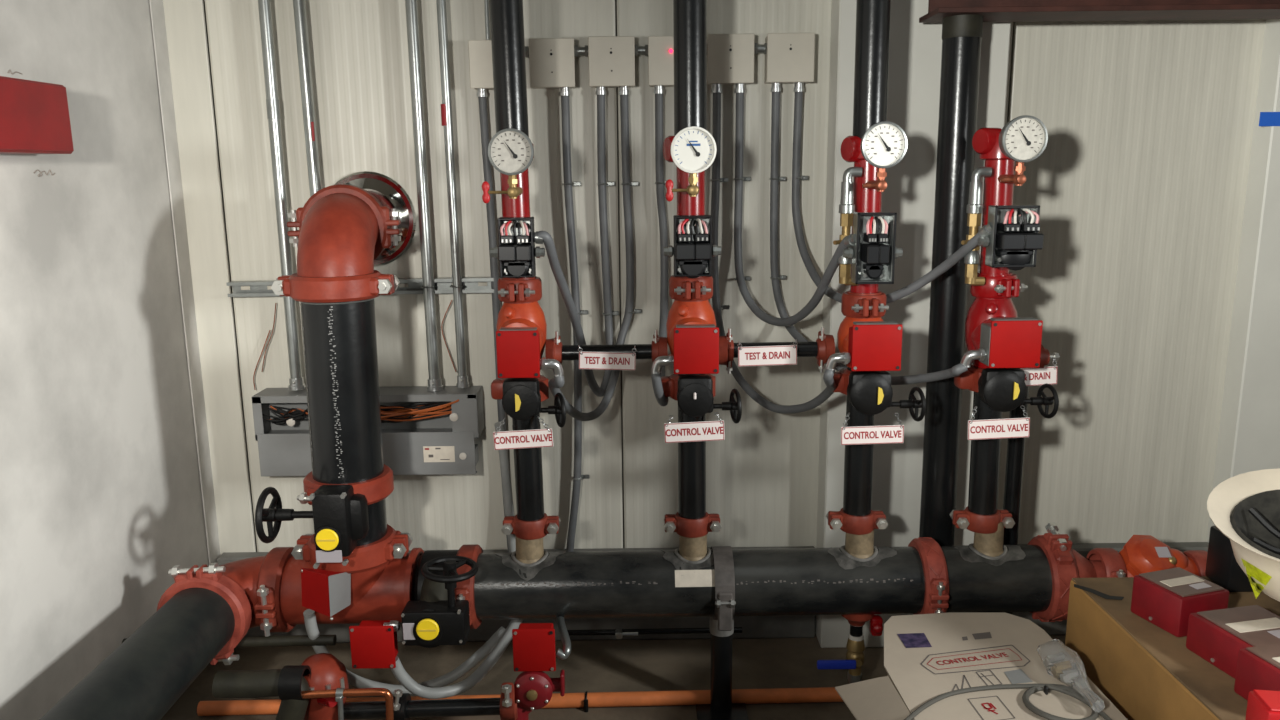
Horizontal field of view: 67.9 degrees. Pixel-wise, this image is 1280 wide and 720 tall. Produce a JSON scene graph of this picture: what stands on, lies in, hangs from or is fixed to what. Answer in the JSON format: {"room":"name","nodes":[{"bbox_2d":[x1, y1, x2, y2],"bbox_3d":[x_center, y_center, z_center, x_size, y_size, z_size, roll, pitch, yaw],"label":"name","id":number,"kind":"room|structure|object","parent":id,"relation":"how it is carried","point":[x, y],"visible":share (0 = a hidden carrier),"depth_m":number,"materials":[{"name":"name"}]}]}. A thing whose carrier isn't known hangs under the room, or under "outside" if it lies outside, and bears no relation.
{"room":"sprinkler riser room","nodes":[
{"label":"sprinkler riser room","id":0,"kind":"room"},
{"bbox_2d":[0,0,208,719],"bbox_3d":[-1.328,-0.114,0.586,0.120,2.800,4.300,-1,11,0],"label":"wall","id":1,"kind":"structure","parent":0,"point":[101,494],"depth_m":2.18,"materials":[{"name":"paint"}]},
{"bbox_2d":[0,76,73,153],"bbox_3d":[-1.218,-0.458,1.774,0.108,0.138,0.360,-1,11,0],"label":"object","id":2,"kind":"object","parent":1,"relation":"attached to","point":[34,115],"visible":1,"depth_m":1.82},
{"bbox_2d":[149,0,220,564],"bbox_3d":[-1.269,-0.518,2.586,0.004,2.800,0.070,-1,11,0],"label":"trim","id":3,"kind":"structure","parent":1,"relation":"attached to","point":[156,6],"depth_m":2.64,"materials":[{"name":"paint"}]},
{"bbox_2d":[39,587,234,719],"bbox_3d":[-1.040,0.783,1.418,0.167,0.167,1.775,-1,11,0],"label":"pipe","id":4,"kind":"object","parent":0,"point":[145,675],"visible":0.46,"depth_m":1.95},
{"bbox_2d":[212,665,310,719],"bbox_3d":[-0.859,0.789,2.177,0.206,0.180,0.076,-1,11,0],"label":"drain elbow","id":5,"kind":"object","parent":4,"relation":"attached to","point":[287,683],"visible":0.99,"depth_m":2.14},
{"bbox_2d":[254,547,423,636],"bbox_3d":[-0.748,0.564,2.395,0.376,0.248,0.235,-1,11,0],"label":"pipe tee","id":6,"kind":"object","parent":4,"relation":"attached to","point":[383,592],"visible":0.66,"depth_m":2.33,"materials":[{"name":"orange paint"}]},
{"bbox_2d":[156,556,264,664],"bbox_3d":[-1.030,0.591,2.371,0.236,0.260,0.252,-1,11,0],"label":"corner elbow","id":7,"kind":"object","parent":6,"relation":"attached to","point":[235,581],"visible":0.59,"depth_m":2.26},
{"bbox_2d":[301,568,350,620],"bbox_3d":[-0.753,0.549,2.247,0.118,0.108,0.081,-1,11,0],"label":"switch box","id":8,"kind":"object","parent":6,"relation":"attached to","point":[325,592],"visible":1,"depth_m":2.24,"materials":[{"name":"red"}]},
{"bbox_2d":[303,609,505,694],"bbox_3d":[-0.573,0.715,2.387,0.497,0.254,0.068,-5,12,-19],"label":"conduit","id":9,"kind":"object","parent":8,"relation":"hanging from","point":[311,626],"visible":0.66,"depth_m":2.39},
{"bbox_2d":[271,270,412,572],"bbox_3d":[-0.720,0.146,2.281,0.286,0.708,0.252,6,13,31],"label":"riser pipe","id":10,"kind":"object","parent":6,"relation":"on","point":[338,322],"visible":0.86,"depth_m":2.22,"materials":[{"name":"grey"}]},
{"bbox_2d":[255,485,368,568],"bbox_3d":[-0.760,0.381,2.223,0.240,0.183,0.139,-2,12,-8],"label":"valve","id":11,"kind":"object","parent":10,"relation":"attached to","point":[339,515],"visible":1,"depth_m":2.19,"materials":[{"name":"black"}]},
{"bbox_2d":[161,634,1065,719],"bbox_3d":[0.714,1.286,0.873,5.000,0.100,4.600,-1,11,0],"label":"floor","id":12,"kind":"structure","parent":0,"point":[757,663],"depth_m":2.68,"materials":[{"name":"concrete"}]},
{"bbox_2d":[197,687,843,715],"bbox_3d":[-0.283,0.898,2.496,1.732,0.045,0.050,-1,11,-1],"label":"pipe","id":13,"kind":"object","parent":12,"relation":"on","point":[585,700],"visible":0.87,"depth_m":2.49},
{"bbox_2d":[696,546,748,719],"bbox_3d":[0.209,0.697,2.429,0.130,0.449,0.197,-1,11,0],"label":"stand","id":14,"kind":"object","parent":12,"relation":"on","point":[721,707],"visible":0.86,"depth_m":2.42,"materials":[{"name":"grey"}]},
{"bbox_2d":[455,523,1078,628],"bbox_3d":[0.307,0.556,2.397,1.527,0.274,0.235,-1,11,0],"label":"pipe","id":15,"kind":"object","parent":14,"relation":"on","point":[925,576],"visible":0.89,"depth_m":2.33,"materials":[{"name":"metal"}]},
{"bbox_2d":[383,550,477,647],"bbox_3d":[-0.492,0.567,2.340,0.227,0.228,0.318,-1,11,0],"label":"valve","id":16,"kind":"object","parent":15,"relation":"attached to","point":[435,618],"visible":0.98,"depth_m":2.23,"materials":[{"name":"black"}]},
{"bbox_2d":[349,620,397,668],"bbox_3d":[-0.623,0.664,2.243,0.102,0.108,0.070,-1,11,0],"label":"switch box","id":17,"kind":"object","parent":16,"relation":"attached to","point":[373,644],"visible":0.99,"depth_m":2.21,"materials":[{"name":"red"}]},
{"bbox_2d":[390,619,523,698],"bbox_3d":[-0.438,0.739,2.338,0.356,0.151,0.058,-8,13,-32],"label":"conduit","id":18,"kind":"object","parent":15,"relation":"attached to","point":[399,672],"visible":0.88,"depth_m":2.32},
{"bbox_2d":[343,689,499,719],"bbox_3d":[-0.500,0.804,2.224,0.390,0.110,0.087,-1,11,0],"label":"drain","id":19,"kind":"object","parent":18,"relation":"attached to","point":[405,708],"visible":0.77,"depth_m":2.22,"materials":[{"name":"grey"}]},
{"bbox_2d":[301,653,348,719],"bbox_3d":[-0.757,0.807,2.250,0.123,0.205,0.149,-1,11,0],"label":"pipe elbow","id":20,"kind":"object","parent":19,"relation":"attached to","point":[327,672],"visible":0.59,"depth_m":2.22,"materials":[{"name":"orange paint"}]},
{"bbox_2d":[301,688,393,719],"bbox_3d":[-0.666,0.832,2.163,0.215,0.182,0.027,-1,11,0],"label":"tube","id":21,"kind":"object","parent":20,"relation":"attached to","point":[339,694],"visible":1,"depth_m":2.14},
{"bbox_2d":[500,670,564,719],"bbox_3d":[-0.256,0.798,2.238,0.157,0.158,0.100,-5,12,-19],"label":"valve","id":22,"kind":"object","parent":19,"relation":"attached to","point":[531,690],"visible":1,"depth_m":2.20,"materials":[{"name":"paint"}]},
{"bbox_2d":[512,623,555,671],"bbox_3d":[-0.245,0.665,2.224,0.098,0.107,0.070,-1,11,0],"label":"switch box","id":23,"kind":"object","parent":22,"relation":"attached to","point":[533,643],"visible":1,"depth_m":2.19,"materials":[{"name":"red"}]},
{"bbox_2d":[489,0,565,580],"bbox_3d":[-0.285,-0.200,2.246,0.182,1.490,0.131,-1,11,0],"label":"riser pipe","id":24,"kind":"object","parent":15,"relation":"attached to","point":[530,524],"visible":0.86,"depth_m":2.21,"materials":[{"name":"metal"}]},
{"bbox_2d":[482,181,522,202],"bbox_3d":[-0.307,-0.377,2.129,0.082,0.048,0.116,-1,11,0],"label":"valve","id":25,"kind":"object","parent":24,"relation":"attached to","point":[513,192],"visible":1,"depth_m":2.08,"materials":[{"name":"gold metal"}]},
{"bbox_2d":[488,128,533,185],"bbox_3d":[-0.280,-0.443,2.074,0.100,0.122,0.038,-1,11,0],"label":"pressure gauge","id":26,"kind":"object","parent":25,"relation":"on","point":[510,150],"visible":1,"depth_m":2.06,"materials":[{"name":"white"}]},
{"bbox_2d":[490,217,544,278],"bbox_3d":[-0.276,-0.262,2.181,0.121,0.136,0.202,-1,11,0],"label":"switch","id":27,"kind":"object","parent":24,"relation":"attached to","point":[515,253],"visible":1,"depth_m":2.11,"materials":[{"name":"black plastic"}]},
{"bbox_2d":[491,375,565,426],"bbox_3d":[-0.268,0.090,2.256,0.144,0.120,0.221,-5,12,-20],"label":"valve","id":28,"kind":"object","parent":24,"relation":"attached to","point":[521,398],"visible":1,"depth_m":2.18,"materials":[{"name":"orange paint"}]},
{"bbox_2d":[496,301,546,358],"bbox_3d":[-0.284,-0.064,2.267,0.120,0.166,0.150,-1,11,0],"label":"valve","id":29,"kind":"object","parent":28,"relation":"on","point":[531,314],"visible":0.3,"depth_m":2.23,"materials":[{"name":"orange"}]},
{"bbox_2d":[545,330,667,363],"bbox_3d":[-0.080,-0.019,2.291,0.291,0.111,0.072,-1,11,0],"label":"drain pipe","id":30,"kind":"object","parent":29,"relation":"attached to","point":[554,349],"visible":0.73,"depth_m":2.27,"materials":[{"name":"metal"}]},
{"bbox_2d":[493,416,552,449],"bbox_3d":[-0.270,0.170,2.211,0.139,0.072,0.036,-1,11,0],"label":"sign","id":31,"kind":"object","parent":28,"relation":"attached to","point":[535,438],"visible":1,"depth_m":2.20,"materials":[{"name":"white"}]},
{"bbox_2d":[496,327,563,377],"bbox_3d":[-0.248,-0.024,2.191,0.145,0.116,0.140,-1,11,0],"label":"switch box","id":32,"kind":"object","parent":24,"relation":"attached to","point":[517,348],"visible":1,"depth_m":2.12,"materials":[{"name":"red"}]},
{"bbox_2d":[662,0,721,575],"bbox_3d":[0.133,-0.204,2.249,0.175,1.482,0.138,-1,11,0],"label":"riser pipe","id":33,"kind":"object","parent":15,"relation":"on","point":[692,523],"visible":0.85,"depth_m":2.20,"materials":[{"name":"metal"}]},
{"bbox_2d":[666,179,698,200],"bbox_3d":[0.093,-0.381,2.129,0.074,0.048,0.116,-1,11,0],"label":"valve","id":34,"kind":"object","parent":33,"relation":"attached to","point":[692,189],"visible":1,"depth_m":2.08,"materials":[{"name":"gold metal"}]},
{"bbox_2d":[671,126,716,183],"bbox_3d":[0.116,-0.447,2.074,0.100,0.122,0.038,-1,11,0],"label":"pressure gauge","id":35,"kind":"object","parent":34,"relation":"on","point":[693,148],"visible":1,"depth_m":2.06,"materials":[{"name":"white"}]},
{"bbox_2d":[651,324,718,373],"bbox_3d":[0.101,-0.031,2.190,0.152,0.114,0.140,-1,11,0],"label":"switch box","id":36,"kind":"object","parent":33,"relation":"attached to","point":[696,346],"visible":1,"depth_m":2.12,"materials":[{"name":"red"}]},
{"bbox_2d":[664,215,720,278],"bbox_3d":[0.118,-0.264,2.181,0.128,0.140,0.202,-1,11,0],"label":"switch","id":37,"kind":"object","parent":33,"relation":"attached to","point":[693,250],"visible":1,"depth_m":2.11,"materials":[{"name":"black plastic"}]},
{"bbox_2d":[661,374,741,423],"bbox_3d":[0.139,0.082,2.257,0.152,0.118,0.221,-4,12,-18],"label":"valve","id":38,"kind":"object","parent":33,"relation":"attached to","point":[694,394],"visible":0.91,"depth_m":2.18,"materials":[{"name":"orange paint"}]},
{"bbox_2d":[666,300,715,355],"bbox_3d":[0.123,-0.066,2.267,0.120,0.170,0.150,-1,11,0],"label":"valve","id":39,"kind":"object","parent":38,"relation":"on","point":[701,312],"visible":0.34,"depth_m":2.23,"materials":[{"name":"orange"}]},
{"bbox_2d":[719,327,834,373],"bbox_3d":[0.326,-0.025,2.291,0.276,0.111,0.072,-1,11,0],"label":"drain pipe","id":40,"kind":"object","parent":39,"relation":"attached to","point":[823,348],"visible":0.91,"depth_m":2.27,"materials":[{"name":"metal"}]},
{"bbox_2d":[738,339,797,366],"bbox_3d":[0.301,-0.017,2.246,0.142,0.063,0.018,-1,11,0],"label":"sign","id":41,"kind":"object","parent":40,"relation":"attached to","point":[783,354],"visible":1,"depth_m":2.24,"materials":[{"name":"white"}]},
{"bbox_2d":[664,412,724,442],"bbox_3d":[0.126,0.157,2.209,0.140,0.065,0.034,-1,11,0],"label":"sign","id":42,"kind":"object","parent":38,"relation":"attached to","point":[704,430],"visible":1,"depth_m":2.19,"materials":[{"name":"white"}]},
{"bbox_2d":[817,614,882,683],"bbox_3d":[0.533,0.771,2.450,0.165,0.288,0.094,-1,11,0],"label":"valve","id":43,"kind":"object","parent":15,"relation":"attached to","point":[855,657],"visible":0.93,"depth_m":2.42,"materials":[{"name":"paint"}]},
{"bbox_2d":[826,0,896,569],"bbox_3d":[0.549,-0.208,2.250,0.173,1.476,0.140,-1,11,0],"label":"riser pipe","id":44,"kind":"object","parent":15,"relation":"attached to","point":[856,518],"visible":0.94,"depth_m":2.20,"materials":[{"name":"metal"}]},
{"bbox_2d":[833,167,861,284],"bbox_3d":[0.472,-0.306,2.183,0.067,0.270,0.035,-3,12,-13],"label":"trim","id":45,"kind":"structure","parent":44,"relation":"attached to","point":[846,207],"depth_m":2.17,"materials":[{"name":"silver metal"}]},
{"bbox_2d":[825,321,902,370],"bbox_3d":[0.505,-0.037,2.190,0.161,0.114,0.140,-1,11,0],"label":"switch box","id":46,"kind":"object","parent":44,"relation":"attached to","point":[872,345],"visible":1,"depth_m":2.12,"materials":[{"name":"red"}]},
{"bbox_2d":[843,212,902,283],"bbox_3d":[0.524,-0.262,2.182,0.130,0.158,0.202,-1,11,0],"label":"switch","id":47,"kind":"object","parent":44,"relation":"attached to","point":[873,258],"visible":0.98,"depth_m":2.12,"materials":[{"name":"black plastic"}]},
{"bbox_2d":[862,179,886,191],"bbox_3d":[0.516,-0.393,2.127,0.054,0.030,0.116,-1,11,0],"label":"valve","id":48,"kind":"object","parent":44,"relation":"attached to","point":[880,185],"visible":1,"depth_m":2.08,"materials":[{"name":"brown metal"}]},
{"bbox_2d":[860,121,907,178],"bbox_3d":[0.529,-0.457,2.072,0.100,0.122,0.039,-1,11,0],"label":"pressure gauge","id":49,"kind":"object","parent":48,"relation":"on","point":[883,145],"visible":1,"depth_m":2.06,"materials":[{"name":"metal"}]},
{"bbox_2d":[833,367,925,421],"bbox_3d":[0.557,0.072,2.267,0.200,0.123,0.203,-1,11,0],"label":"valve","id":50,"kind":"object","parent":44,"relation":"attached to","point":[868,392],"visible":0.97,"depth_m":2.18,"materials":[{"name":"orange paint"}]},
{"bbox_2d":[841,413,903,444],"bbox_3d":[0.538,0.159,2.211,0.146,0.070,0.036,-1,11,0],"label":"sign","id":51,"kind":"object","parent":50,"relation":"attached to","point":[888,434],"visible":1,"depth_m":2.20,"materials":[{"name":"white"}]},
{"bbox_2d":[950,128,1027,565],"bbox_3d":[0.865,-0.011,2.286,0.179,1.067,0.144,-1,11,0],"label":"riser pipe","id":52,"kind":"object","parent":15,"relation":"attached to","point":[981,516],"visible":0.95,"depth_m":2.31,"materials":[{"name":"metal"}]},
{"bbox_2d":[961,167,991,284],"bbox_3d":[0.766,-0.306,2.184,0.067,0.270,0.035,-3,12,-13],"label":"trim","id":53,"kind":"structure","parent":52,"relation":"attached to","point":[974,210],"depth_m":2.17,"materials":[{"name":"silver metal"}]},
{"bbox_2d":[973,522,1003,556],"bbox_3d":[0.876,0.454,2.389,0.091,0.114,0.091,-1,11,0],"label":"outlet","id":54,"kind":"object","parent":52,"relation":"attached to","point":[988,536],"depth_m":2.36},
{"bbox_2d":[960,317,1042,367],"bbox_3d":[0.815,-0.045,2.189,0.164,0.116,0.140,-1,11,0],"label":"switch box","id":55,"kind":"object","parent":52,"relation":"attached to","point":[1006,342],"visible":1,"depth_m":2.12,"materials":[{"name":"red"}]},
{"bbox_2d":[954,365,1058,418],"bbox_3d":[0.865,0.065,2.266,0.193,0.123,0.203,-1,11,0],"label":"valve","id":56,"kind":"object","parent":52,"relation":"attached to","point":[1000,389],"visible":0.98,"depth_m":2.18,"materials":[{"name":"orange paint"}]},
{"bbox_2d":[965,297,1017,368],"bbox_3d":[0.844,-0.069,2.268,0.120,0.175,0.150,-1,11,0],"label":"valve","id":57,"kind":"object","parent":56,"relation":"on","point":[980,311],"visible":0.4,"depth_m":2.24,"materials":[{"name":"red"}]},
{"bbox_2d":[968,405,1029,439],"bbox_3d":[0.829,0.146,2.209,0.144,0.074,0.036,-1,11,0],"label":"sign","id":58,"kind":"object","parent":56,"relation":"attached to","point":[1010,427],"visible":1,"depth_m":2.19,"materials":[{"name":"white"}]},
{"bbox_2d":[978,205,1043,270],"bbox_3d":[0.833,-0.284,2.179,0.142,0.144,0.202,-1,11,0],"label":"switch","id":59,"kind":"object","parent":52,"relation":"attached to","point":[1013,243],"visible":0.94,"depth_m":2.11,"materials":[{"name":"black plastic"}]},
{"bbox_2d":[998,172,1025,185],"bbox_3d":[0.819,-0.406,2.126,0.054,0.030,0.116,-1,11,0],"label":"valve","id":60,"kind":"object","parent":52,"relation":"attached to","point":[1018,179],"visible":1,"depth_m":2.08,"materials":[{"name":"brown metal"}]},
{"bbox_2d":[999,115,1047,172],"bbox_3d":[0.832,-0.470,2.070,0.100,0.122,0.040,-1,11,0],"label":"pressure gauge","id":61,"kind":"object","parent":60,"relation":"on","point":[1024,138],"visible":1,"depth_m":2.06,"materials":[{"name":"metal"}]},
{"bbox_2d":[1071,548,1104,577],"bbox_3d":[1.115,0.551,2.409,0.121,0.169,0.169,-1,11,0],"label":"pipe reducer","id":62,"kind":"object","parent":15,"relation":"attached to","point":[1086,568],"visible":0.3,"depth_m":2.37,"materials":[{"name":"red paint"}]},
{"bbox_2d":[1086,535,1207,577],"bbox_3d":[1.345,0.535,2.399,0.380,0.184,0.170,-1,11,0],"label":"valve","id":63,"kind":"object","parent":62,"relation":"attached to","point":[1141,554],"visible":0.47,"depth_m":2.35,"materials":[{"name":"orange paint"}]},
{"bbox_2d":[919,14,982,545],"bbox_3d":[0.794,0.016,2.474,0.099,1.744,0.094,-1,11,0],"label":"pipe","id":64,"kind":"object","parent":12,"relation":"on","point":[961,34],"visible":0.66,"depth_m":2.39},
{"bbox_2d":[919,0,1279,22],"bbox_3d":[1.398,-0.938,2.283,1.400,0.206,0.160,-1,11,0],"label":"steel beam","id":65,"kind":"structure","parent":64,"relation":"on","point":[991,10],"depth_m":2.29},
{"bbox_2d":[835,613,1127,719],"bbox_3d":[0.671,0.836,1.937,0.513,0.361,0.674,-1,11,0],"label":"carton","id":66,"kind":"object","parent":12,"relation":"on","point":[927,657],"visible":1,"depth_m":1.97,"materials":[{"name":"grey"}]},
{"bbox_2d":[904,683,1111,719],"bbox_3d":[0.692,0.664,1.829,0.395,0.024,0.158,-1,11,0],"label":"cord","id":67,"kind":"object","parent":66,"relation":"on","point":[1035,687],"visible":0.92,"depth_m":1.87,"materials":[{"name":"grey plastic"}]},
{"bbox_2d":[1037,638,1104,711],"bbox_3d":[0.865,0.630,1.899,0.074,0.057,0.225,-1,11,0],"label":"plastic bag","id":68,"kind":"object","parent":66,"relation":"on","point":[1061,662],"visible":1,"depth_m":1.90,"materials":[{"name":"white"}]},
{"bbox_2d":[996,344,1059,614],"bbox_3d":[0.956,0.418,2.404,0.195,0.951,0.152,-11,15,-41],"label":"pipe","id":69,"kind":"object","parent":12,"relation":"on","point":[1014,458],"visible":0.22,"depth_m":2.46,"materials":[{"name":"metal"}]},
{"bbox_2d":[1065,576,1279,719],"bbox_3d":[1.428,0.836,1.628,0.916,0.466,1.200,-1,11,0],"label":"carton","id":70,"kind":"object","parent":12,"relation":"on","point":[1148,672],"visible":0.62,"depth_m":1.91,"materials":[{"name":"brown"}]},
{"bbox_2d":[1131,567,1228,636],"bbox_3d":[1.106,0.494,1.950,0.127,0.089,0.124,-4,12,-17],"label":"device box","id":71,"kind":"object","parent":70,"relation":"on","point":[1166,598],"visible":0.93,"depth_m":1.91,"materials":[{"name":"metal"}]},
{"bbox_2d":[1186,605,1279,678],"bbox_3d":[1.151,0.532,1.781,0.162,0.080,0.156,-3,12,-12],"label":"device box","id":72,"kind":"object","parent":70,"relation":"on","point":[1218,636],"visible":0.8,"depth_m":1.78,"materials":[{"name":"metal"}]},
{"bbox_2d":[1207,468,1279,601],"bbox_3d":[1.240,0.350,1.765,0.315,0.215,0.364,-1,11,0],"label":"hard hat","id":73,"kind":"object","parent":72,"relation":"on","point":[1245,507],"visible":1,"depth_m":1.85,"materials":[{"name":"white"}]},
{"bbox_2d":[1205,526,1261,591],"bbox_3d":[1.424,0.420,2.108,0.280,0.164,0.090,-1,11,0],"label":"tool case","id":74,"kind":"object","parent":70,"relation":"on","point":[1222,567],"visible":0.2,"depth_m":2.09,"materials":[{"name":"black plastic"}]},
{"bbox_2d":[1234,643,1279,699],"bbox_3d":[1.139,0.555,1.641,0.152,0.090,0.120,-3,12,-12],"label":"device box","id":75,"kind":"object","parent":70,"relation":"on","point":[1258,667],"visible":0.63,"depth_m":1.65,"materials":[{"name":"metal"}]},
{"bbox_2d":[203,0,1265,551],"bbox_3d":[0.711,-0.561,2.693,4.367,2.800,0.140,-1,11,0],"label":"wall","id":76,"kind":"structure","parent":0,"point":[1138,183],"depth_m":2.67,"materials":[{"name":"grey"}]},
{"bbox_2d":[163,0,255,553],"bbox_3d":[-1.216,-0.527,2.625,0.105,2.800,0.012,-1,11,0],"label":"trim","id":77,"kind":"structure","parent":76,"relation":"attached to","point":[184,19],"depth_m":2.67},
{"bbox_2d":[287,184,400,276],"bbox_3d":[-0.727,-0.331,2.417,0.269,0.230,0.604,-1,11,0],"label":"pipe elbow","id":78,"kind":"object","parent":76,"relation":"attached to","point":[344,229],"visible":0.93,"depth_m":2.20,"materials":[{"name":"orange paint"}]},
{"bbox_2d":[226,277,494,296],"bbox_3d":[-0.777,-0.207,2.647,0.742,0.054,0.064,-1,11,0],"label":"channel","id":79,"kind":"object","parent":76,"relation":"attached to","point":[259,288],"visible":0.56,"depth_m":2.65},
{"bbox_2d":[258,0,304,389],"bbox_3d":[-0.980,-0.675,2.539,0.045,1.544,0.047,-1,11,0],"label":"conduit","id":80,"kind":"object","parent":79,"relation":"attached to","point":[296,381],"visible":1,"depth_m":2.56,"materials":[{"name":"metal"}]},
{"bbox_2d":[293,0,320,196],"bbox_3d":[-0.887,-0.673,2.540,0.047,1.548,0.031,-1,11,0],"label":"conduit","id":81,"kind":"object","parent":79,"relation":"attached to","point":[300,17],"visible":0.4,"depth_m":2.52,"materials":[{"name":"metal"}]},
{"bbox_2d":[405,0,442,391],"bbox_3d":[-0.590,-0.674,2.540,0.046,1.547,0.044,-8,14,-33],"label":"conduit","id":82,"kind":"object","parent":79,"relation":"attached to","point":[434,380],"visible":1,"depth_m":2.57,"materials":[{"name":"metal"}]},
{"bbox_2d":[436,0,468,387],"bbox_3d":[-0.513,-0.678,2.539,0.043,1.539,0.038,-1,11,0],"label":"conduit","id":83,"kind":"object","parent":79,"relation":"attached to","point":[446,106],"visible":1,"depth_m":2.57,"materials":[{"name":"metal"}]},
{"bbox_2d":[252,386,484,440],"bbox_3d":[-0.766,0.152,2.697,0.626,0.128,0.120,-1,11,0],"label":"wireway","id":84,"kind":"object","parent":76,"relation":"attached to","point":[403,408],"visible":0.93,"depth_m":2.67,"materials":[{"name":"grey metal"}]},
{"bbox_2d":[257,432,478,475],"bbox_3d":[-0.767,0.254,2.720,0.607,0.124,0.116,-1,11,0],"label":"cover","id":85,"kind":"object","parent":84,"relation":"attached to","point":[405,453],"visible":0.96,"depth_m":2.67,"materials":[{"name":"metal"}]},
{"bbox_2d":[334,171,416,266],"bbox_3d":[-0.756,-0.390,2.640,0.264,0.264,0.030,-1,11,0],"label":"escutcheon","id":86,"kind":"object","parent":76,"relation":"attached to","point":[398,196],"visible":0.53,"depth_m":2.63,"materials":[{"name":"silver metal"}]},
{"bbox_2d":[468,40,528,89],"bbox_3d":[-0.372,-0.787,2.540,0.158,0.123,0.070,-1,11,0],"label":"junction box","id":87,"kind":"object","parent":76,"relation":"attached to","point":[480,51],"visible":0.38,"depth_m":2.51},
{"bbox_2d":[477,88,508,551],"bbox_3d":[-0.399,-0.083,2.676,0.071,1.338,0.039,7,14,33],"label":"conduit","id":88,"kind":"object","parent":87,"relation":"attached to","point":[481,92],"visible":0.56,"depth_m":2.62,"materials":[{"name":"silver metal"}]},
{"bbox_2d":[216,546,815,642],"bbox_3d":[-0.362,0.706,2.850,1.776,0.277,0.050,-1,11,0],"label":"baseboard","id":89,"kind":"structure","parent":76,"relation":"attached to","point":[792,626],"depth_m":2.84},
{"bbox_2d":[529,38,587,88],"bbox_3d":[-0.213,-0.791,2.539,0.158,0.124,0.071,-1,11,0],"label":"junction box","id":90,"kind":"object","parent":76,"relation":"attached to","point":[551,60],"visible":0.94,"depth_m":2.51,"materials":[{"name":"grey"}]},
{"bbox_2d":[560,87,588,620],"bbox_3d":[-0.201,0.011,2.695,0.114,1.534,0.050,-11,15,-42],"label":"conduit","id":91,"kind":"object","parent":90,"relation":"attached to","point":[564,91],"visible":0.72,"depth_m":2.65,"materials":[{"name":"silver metal"}]},
{"bbox_2d":[588,36,647,87],"bbox_3d":[-0.055,-0.794,2.538,0.162,0.126,0.071,-1,11,0],"label":"junction box","id":92,"kind":"object","parent":76,"relation":"attached to","point":[611,59],"visible":0.93,"depth_m":2.50,"materials":[{"name":"grey"}]},
{"bbox_2d":[529,86,618,396],"bbox_3d":[-0.156,-0.282,2.391,0.052,0.844,0.561,2,12,15],"label":"conduit","id":93,"kind":"object","parent":92,"relation":"attached to","point":[540,237],"visible":0.89,"depth_m":2.58,"materials":[{"name":"silver metal"}]},
{"bbox_2d":[548,86,641,420],"bbox_3d":[-0.127,-0.262,2.397,0.083,0.884,0.582,3,12,18],"label":"conduit","id":94,"kind":"object","parent":92,"relation":"attached to","point":[556,383],"visible":0.91,"depth_m":2.60,"materials":[{"name":"silver metal"}]},
{"bbox_2d":[648,36,673,86],"bbox_3d":[0.103,-0.796,2.535,0.163,0.125,0.078,-1,11,0],"label":"junction box","id":95,"kind":"object","parent":76,"relation":"attached to","point":[660,48],"visible":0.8,"depth_m":2.50,"materials":[{"name":"grey"}]},
{"bbox_2d":[651,85,668,405],"bbox_3d":[0.049,-0.308,2.378,0.051,0.793,0.549,0,11,4],"label":"conduit","id":96,"kind":"object","parent":95,"relation":"attached to","point":[660,397],"visible":0.88,"depth_m":2.59,"materials":[{"name":"silver metal"}]},
{"bbox_2d":[707,34,766,84],"bbox_3d":[0.261,-0.801,2.538,0.167,0.125,0.071,-1,11,0],"label":"junction box","id":97,"kind":"object","parent":76,"relation":"attached to","point":[730,57],"visible":0.89,"depth_m":2.50,"materials":[{"name":"grey"}]},
{"bbox_2d":[711,83,835,413],"bbox_3d":[0.366,-0.274,2.402,0.130,0.879,0.594,-5,12,-22],"label":"conduit","id":98,"kind":"object","parent":97,"relation":"attached to","point":[828,375],"visible":0.89,"depth_m":2.59,"materials":[{"name":"silver metal"}]},
{"bbox_2d":[734,83,860,325],"bbox_3d":[0.393,-0.387,2.376,0.068,0.646,0.573,-5,12,-22],"label":"conduit","id":99,"kind":"object","parent":97,"relation":"attached to","point":[848,241],"visible":0.98,"depth_m":2.57,"materials":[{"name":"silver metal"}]},
{"bbox_2d":[764,33,814,83],"bbox_3d":[0.398,-0.804,2.538,0.125,0.125,0.071,-1,11,0],"label":"junction box","id":100,"kind":"object","parent":76,"relation":"attached to","point":[789,57],"visible":1,"depth_m":2.50,"materials":[{"name":"grey"}]},
{"bbox_2d":[769,82,967,384],"bbox_3d":[0.586,-0.324,2.398,0.119,0.785,0.663,-8,14,-34],"label":"conduit","id":101,"kind":"object","parent":100,"relation":"attached to","point":[957,370],"visible":0.85,"depth_m":2.59,"materials":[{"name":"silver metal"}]},
{"bbox_2d":[792,82,991,303],"bbox_3d":[0.592,-0.419,2.352,0.089,0.580,0.644,-8,14,-32],"label":"conduit","id":102,"kind":"object","parent":100,"relation":"attached to","point":[985,230],"visible":0.84,"depth_m":2.55,"materials":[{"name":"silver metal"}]},
{"bbox_2d":[815,0,1010,647],"bbox_3d":[0.739,-0.538,2.581,0.445,2.800,0.130,-1,11,0],"label":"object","id":103,"kind":"structure","parent":76,"relation":"attached to","point":[915,48],"depth_m":2.56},
{"bbox_2d":[991,542,1208,634],"bbox_3d":[1.843,0.682,2.850,1.729,0.277,0.050,-1,11,0],"label":"baseboard","id":104,"kind":"structure","parent":76,"relation":"attached to","point":[1057,627],"depth_m":2.83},
{"bbox_2d":[1206,19,1279,542],"bbox_3d":[1.985,-0.557,2.606,0.600,2.800,0.120,-1,11,0],"label":"wall","id":105,"kind":"structure","parent":76,"relation":"attached to","point":[1249,427],"depth_m":2.65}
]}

